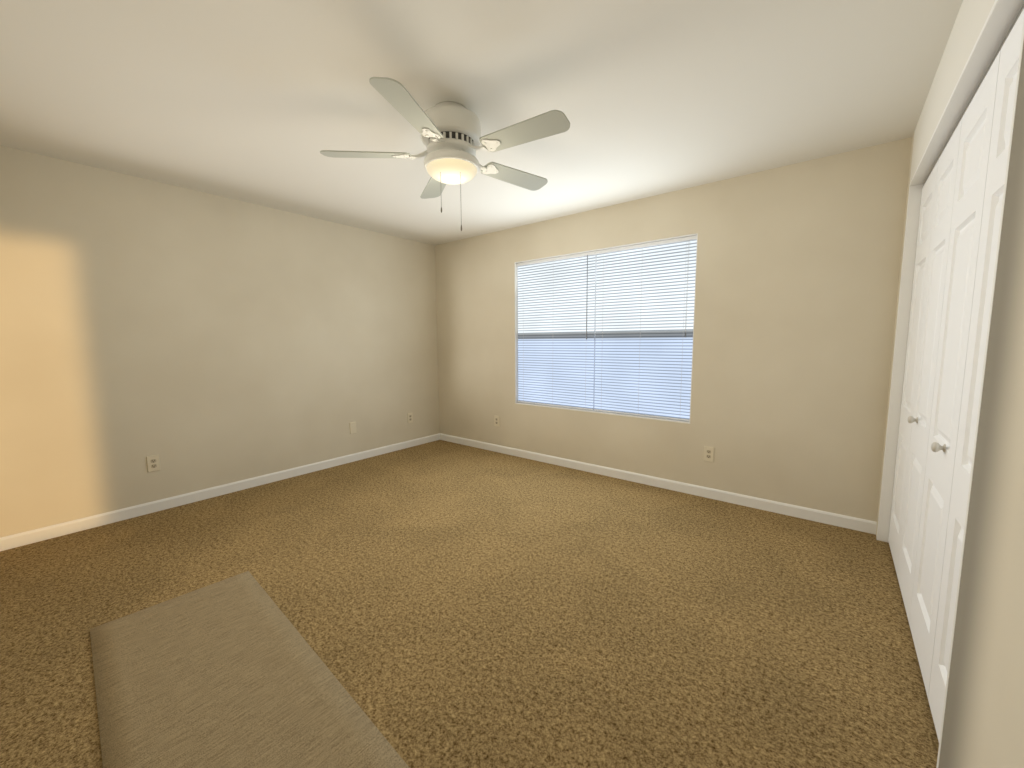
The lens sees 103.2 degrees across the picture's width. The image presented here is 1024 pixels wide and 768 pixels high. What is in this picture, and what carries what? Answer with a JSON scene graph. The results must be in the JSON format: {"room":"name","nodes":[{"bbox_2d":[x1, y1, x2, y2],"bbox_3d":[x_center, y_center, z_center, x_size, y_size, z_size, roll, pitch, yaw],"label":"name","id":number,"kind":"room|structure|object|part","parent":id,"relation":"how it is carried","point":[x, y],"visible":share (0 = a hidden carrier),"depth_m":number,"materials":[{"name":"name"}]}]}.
{"room":"empty bedroom","nodes":[
{"label":"empty bedroom","id":0,"kind":"room"},
{"bbox_2d":[0,145,439,537],"bbox_3d":[-2.218,-0.330,3.666,0.150,2.440,4.200,4,8,38],"label":"wall","id":1,"kind":"structure","parent":0,"point":[195,340],"depth_m":3.13,"materials":[{"name":"paint"}]},
{"bbox_2d":[146,454,160,471],"bbox_3d":[-2.686,0.595,3.038,0.009,0.122,0.074,4,8,38],"label":"electrical outlet","id":2,"kind":"object","parent":1,"relation":"attached to","point":[153,462],"visible":1,"depth_m":3.03,"materials":[{"name":"beige plastic"}]},
{"bbox_2d":[0,433,439,550],"bbox_3d":[-2.146,0.848,3.740,0.013,0.082,3.900,4,8,38],"label":"baseboard","id":3,"kind":"structure","parent":1,"relation":"attached to","point":[39,534],"depth_m":3.18,"materials":[{"name":"white wood"}]},
{"bbox_2d":[349,422,356,433],"bbox_3d":[-1.681,0.465,4.292,0.009,0.122,0.074,4,8,38],"label":"electrical outlet","id":4,"kind":"object","parent":1,"relation":"attached to","point":[353,427],"visible":1,"depth_m":4.29,"materials":[{"name":"beige plastic"}]},
{"bbox_2d":[407,412,412,422],"bbox_3d":[-1.221,0.406,4.864,0.009,0.122,0.074,4,8,38],"label":"electrical outlet","id":5,"kind":"object","parent":1,"relation":"attached to","point":[410,417],"visible":1,"depth_m":4.86,"materials":[{"name":"beige plastic"}]},
{"bbox_2d":[0,440,938,767],"bbox_3d":[-0.235,1.087,2.233,5.200,0.100,4.200,4,8,38],"label":"floor","id":6,"kind":"structure","parent":0,"point":[444,604],"depth_m":1.90,"materials":[{"name":"carpet"}]},
{"bbox_2d":[90,571,409,767],"bbox_3d":[-0.826,1.139,1.265,2.272,0.008,0.612,5,8,42],"label":"runner mat","id":7,"kind":"object","parent":6,"relation":"on","point":[233,672],"visible":1,"depth_m":1.46,"materials":[{"name":"beige fabric"}]},
{"bbox_2d":[0,0,962,245],"bbox_3d":[-0.253,-1.439,1.964,5.200,0.100,4.200,4,8,38],"label":"ceiling","id":8,"kind":"structure","parent":0,"point":[262,102],"depth_m":1.91,"materials":[{"name":"beige paint"}]},
{"bbox_2d":[320,77,569,230],"bbox_3d":[-0.275,-1.094,2.107,1.239,0.614,1.258,4,8,38],"label":"ceiling fan","id":9,"kind":"object","parent":8,"relation":"hanging from","point":[452,139],"visible":1,"depth_m":1.98,"materials":[{"name":"white"}]},
{"bbox_3d":[-0.744,-1.176,2.080,0.385,0.034,0.362,4,8,38],"label":"blade","id":10,"kind":"part","parent":9,"relation":"part of","materials":[{"name":"grey wood"}]},
{"bbox_3d":[-0.421,-1.137,1.689,0.272,0.034,0.434,4,8,38],"label":"blade","id":11,"kind":"part","parent":9,"relation":"part of","materials":[{"name":"grey wood"}]},
{"bbox_3d":[-0.470,-1.224,2.506,0.422,0.034,0.305,4,8,38],"label":"blade","id":12,"kind":"part","parent":9,"relation":"part of","materials":[{"name":"grey wood"}]},
{"bbox_3d":[-0.314,-1.259,2.097,0.310,0.284,0.310,4,8,38],"label":"motor","id":13,"kind":"part","parent":9,"relation":"part of","materials":[{"name":"white metal"}]},
{"bbox_3d":[-0.313,-1.089,2.115,0.262,0.060,0.262,4,8,38],"label":"lamp shade","id":14,"kind":"part","parent":9,"relation":"part of","materials":[{"name":"beige glass"}]},
{"bbox_3d":[0.023,-1.213,2.376,0.200,0.034,0.449,4,8,38],"label":"blade","id":15,"kind":"part","parent":9,"relation":"part of","materials":[{"name":"grey wood"}]},
{"bbox_3d":[0.053,-1.160,1.878,0.451,0.034,0.162,4,8,38],"label":"blade","id":16,"kind":"part","parent":9,"relation":"part of","materials":[{"name":"grey wood"}]},
{"bbox_2d":[435,137,911,521],"bbox_3d":[1.078,-0.347,3.625,5.050,2.440,0.150,4,8,38],"label":"wall","id":17,"kind":"structure","parent":0,"point":[797,276],"depth_m":2.98,"materials":[{"name":"paint"}]},
{"bbox_2d":[494,415,499,426],"bbox_3d":[-0.173,0.421,4.612,0.074,0.122,0.009,4,8,38],"label":"electrical outlet","id":18,"kind":"object","parent":17,"relation":"attached to","point":[496,421],"visible":1,"depth_m":4.61,"materials":[{"name":"beige plastic"}]},
{"bbox_2d":[514,233,697,423],"bbox_3d":[0.784,-0.484,3.842,1.811,1.504,0.144,4,8,38],"label":"window","id":19,"kind":"structure","parent":17,"relation":"in","point":[560,359],"depth_m":3.70,"materials":[{"name":"white plastic"}]},
{"bbox_2d":[523,368,523,401],"bbox_3d":[0.120,-0.526,4.312,0.002,1.441,0.002,4,8,38],"label":"blind cord","id":20,"kind":"object","parent":19,"relation":"hanging from","point":[523,368],"depth_m":4.37,"materials":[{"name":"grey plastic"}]},
{"bbox_3d":[0.420,-0.512,4.089,0.916,1.480,0.032,4,8,38],"label":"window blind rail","id":21,"kind":"part","parent":19,"relation":"part of","materials":[{"name":"white plastic"}]},
{"bbox_2d":[585,255,587,400],"bbox_3d":[0.707,-0.481,3.837,0.011,1.444,0.020,1,6,12],"label":"blind cord","id":22,"kind":"object","parent":19,"relation":"hanging from","point":[586,337],"depth_m":3.82,"materials":[{"name":"grey fabric"}]},
{"bbox_2d":[601,260,603,392],"bbox_3d":[0.834,-0.471,3.744,0.002,1.441,0.002,4,8,38],"label":"blind cord","id":23,"kind":"object","parent":19,"relation":"hanging from","point":[603,260],"depth_m":3.74,"materials":[{"name":"grey fabric"}]},
{"bbox_2d":[638,247,642,402],"bbox_3d":[1.114,-0.449,3.522,0.002,1.441,0.002,4,8,38],"label":"blind cord","id":24,"kind":"object","parent":19,"relation":"hanging from","point":[640,318],"depth_m":3.51,"materials":[{"name":"grey fabric"}]},
{"bbox_3d":[1.122,-0.458,3.531,0.876,1.480,0.032,4,8,38],"label":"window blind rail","id":25,"kind":"part","parent":19,"relation":"part of","materials":[{"name":"white plastic"}]},
{"bbox_2d":[680,241,686,406],"bbox_3d":[1.393,-0.427,3.300,0.002,1.441,0.002,4,8,38],"label":"blind cord","id":26,"kind":"object","parent":19,"relation":"hanging from","point":[686,241],"depth_m":3.29,"materials":[{"name":"grey fabric"}]},
{"bbox_2d":[685,240,689,336],"bbox_3d":[1.402,-0.758,3.244,0.011,0.763,0.011,2,7,23],"label":"blind cord","id":27,"kind":"object","parent":19,"relation":"hanging from","point":[689,240],"depth_m":3.24,"materials":[{"name":"grey fabric"}]},
{"bbox_2d":[440,433,876,534],"bbox_3d":[0.717,0.807,3.938,4.212,0.082,0.013,4,8,38],"label":"baseboard","id":28,"kind":"structure","parent":17,"relation":"attached to","point":[850,522],"depth_m":3.32,"materials":[{"name":"white wood"}]},
{"bbox_2d":[704,446,713,461],"bbox_3d":[1.568,0.558,3.229,0.074,0.122,0.009,4,8,38],"label":"electrical outlet","id":29,"kind":"object","parent":17,"relation":"attached to","point":[709,453],"visible":1,"depth_m":3.23,"materials":[{"name":"beige plastic"}]},
{"bbox_2d":[876,0,1023,767],"bbox_3d":[1.186,-0.064,0.962,0.110,2.440,3.900,4,8,38],"label":"wall","id":30,"kind":"structure","parent":0,"point":[983,726],"depth_m":0.84,"materials":[{"name":"paint"}]},
{"bbox_2d":[888,161,937,573],"bbox_3d":[2.197,-0.045,2.217,0.030,2.094,0.471,4,8,38],"label":"closet doors","id":31,"kind":"structure","parent":30,"relation":"in","point":[916,317],"depth_m":2.21,"materials":[{"name":"white wood"}]},
{"bbox_2d":[897,119,961,622],"bbox_3d":[1.887,-0.005,1.858,0.064,2.094,0.471,4,8,38],"label":"closet doors","id":32,"kind":"structure","parent":30,"relation":"in","point":[920,419],"depth_m":1.84,"materials":[{"name":"white wood"}]},
{"bbox_2d":[876,0,1023,767],"bbox_3d":[1.741,0.003,1.670,0.109,2.150,1.939,4,8,38],"label":"door frame","id":33,"kind":"structure","parent":30,"relation":"attached to","point":[1001,17],"depth_m":1.81,"materials":[{"name":"white wood"}]},
{"bbox_2d":[909,50,1000,696],"bbox_3d":[1.590,0.037,1.489,0.064,2.094,0.471,4,8,38],"label":"closet doors","id":34,"kind":"structure","parent":30,"relation":"in","point":[972,163],"depth_m":1.46,"materials":[{"name":"white wood"}]},
{"bbox_2d":[923,4,1023,185],"bbox_3d":[1.746,-1.039,1.549,0.026,0.022,1.906,4,8,38],"label":"track","id":35,"kind":"object","parent":30,"relation":"attached to","point":[1006,36],"visible":0.22,"depth_m":1.35,"materials":[{"name":"silver metal"}]},
{"bbox_2d":[928,9,1023,740],"bbox_3d":[1.307,0.079,1.109,0.030,2.094,0.471,4,8,38],"label":"closet doors","id":36,"kind":"structure","parent":30,"relation":"in","point":[1000,136],"depth_m":1.21,"materials":[{"name":"white wood"}]}
]}

